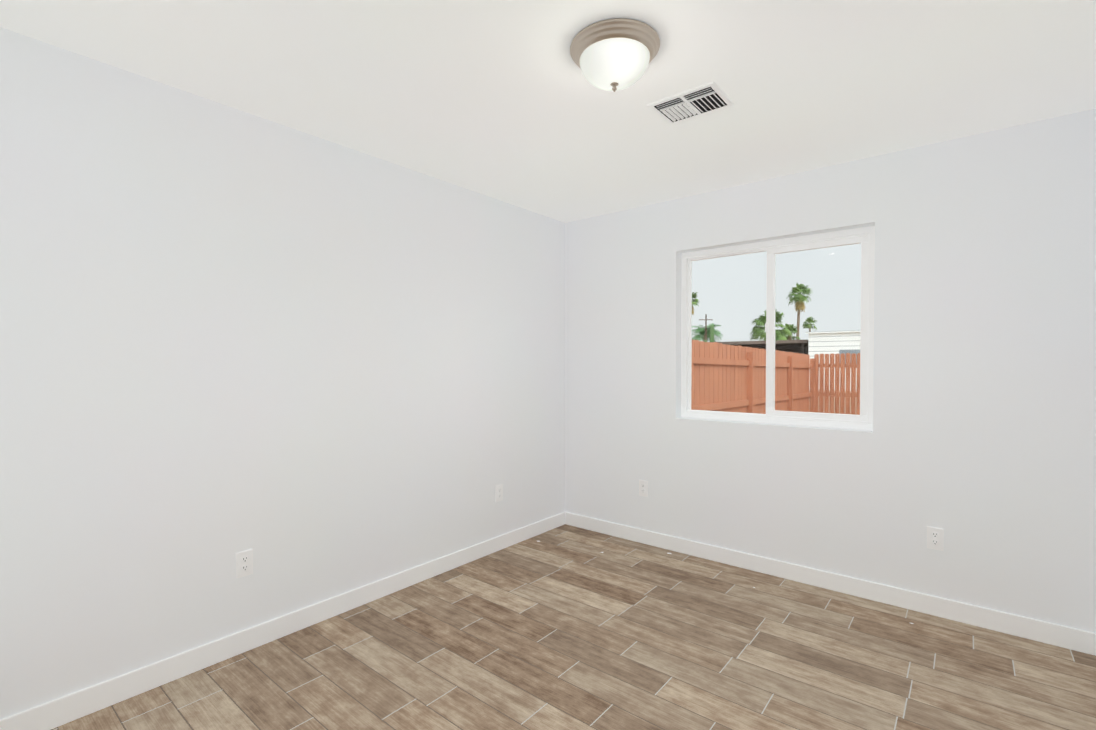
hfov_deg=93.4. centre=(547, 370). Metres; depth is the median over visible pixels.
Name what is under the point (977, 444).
wall
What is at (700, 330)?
palm tree
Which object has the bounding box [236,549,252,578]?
electrical outlet
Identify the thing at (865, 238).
window
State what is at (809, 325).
palm tree
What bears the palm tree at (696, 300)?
on the ground
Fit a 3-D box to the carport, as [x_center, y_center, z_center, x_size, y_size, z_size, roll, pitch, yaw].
[13.337,-0.469,36.561,10.560,2.951,6.240,1,1,39]
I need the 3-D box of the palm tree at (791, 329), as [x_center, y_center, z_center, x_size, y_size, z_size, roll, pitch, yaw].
[26.297,-2.224,56.320,2.384,5.862,2.597,1,1,39]
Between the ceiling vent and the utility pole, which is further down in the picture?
the utility pole
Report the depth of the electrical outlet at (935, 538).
2.67 m
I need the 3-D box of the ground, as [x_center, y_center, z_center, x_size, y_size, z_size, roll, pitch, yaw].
[60.822,0.131,94.429,260.000,0.001,216.240,1,1,39]
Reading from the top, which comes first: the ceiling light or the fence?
the ceiling light
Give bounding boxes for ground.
[809,390,850,413]
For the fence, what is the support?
on the ground
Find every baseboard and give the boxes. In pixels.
[0,512,564,729]
[565,512,1095,655]
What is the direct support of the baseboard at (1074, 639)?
attached to the wall at (977, 444)
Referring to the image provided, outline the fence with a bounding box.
[691,340,859,414]
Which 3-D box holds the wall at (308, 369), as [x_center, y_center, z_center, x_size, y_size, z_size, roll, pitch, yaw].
[-1.062,0.046,2.840,0.160,2.440,3.920,1,1,39]
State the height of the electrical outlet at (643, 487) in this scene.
0.115 m
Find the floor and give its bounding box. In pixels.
[51,524,1095,729]
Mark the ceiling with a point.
(505, 101)
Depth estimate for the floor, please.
2.25 m
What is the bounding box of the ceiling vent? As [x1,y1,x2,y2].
[647,81,733,124]
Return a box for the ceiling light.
[570,18,659,91]
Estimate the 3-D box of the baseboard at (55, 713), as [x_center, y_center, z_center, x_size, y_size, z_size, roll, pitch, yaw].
[-0.995,1.217,2.803,0.013,0.100,3.600,1,1,39]
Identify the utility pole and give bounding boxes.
[699,314,712,339]
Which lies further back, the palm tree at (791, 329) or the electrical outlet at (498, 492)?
the palm tree at (791, 329)
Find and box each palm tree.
[692,292,699,314]
[692,323,721,341]
[750,309,791,340]
[784,323,799,339]
[786,283,812,339]
[802,316,817,331]
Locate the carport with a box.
[712,340,807,353]
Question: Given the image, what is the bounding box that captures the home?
[806,330,860,390]
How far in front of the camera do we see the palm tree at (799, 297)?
79.96 m
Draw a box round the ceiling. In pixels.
[0,0,1095,222]
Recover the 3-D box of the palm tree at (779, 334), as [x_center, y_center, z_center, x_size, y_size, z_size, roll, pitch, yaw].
[19.955,-2.480,46.289,3.704,6.678,3.767,1,1,39]
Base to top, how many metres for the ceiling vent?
0.010 m
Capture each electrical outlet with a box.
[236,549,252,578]
[495,484,502,501]
[639,480,647,496]
[927,526,943,550]
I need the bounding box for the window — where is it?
[681,226,874,430]
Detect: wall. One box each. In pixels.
[0,27,564,719]
[565,108,1095,632]
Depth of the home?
29.30 m

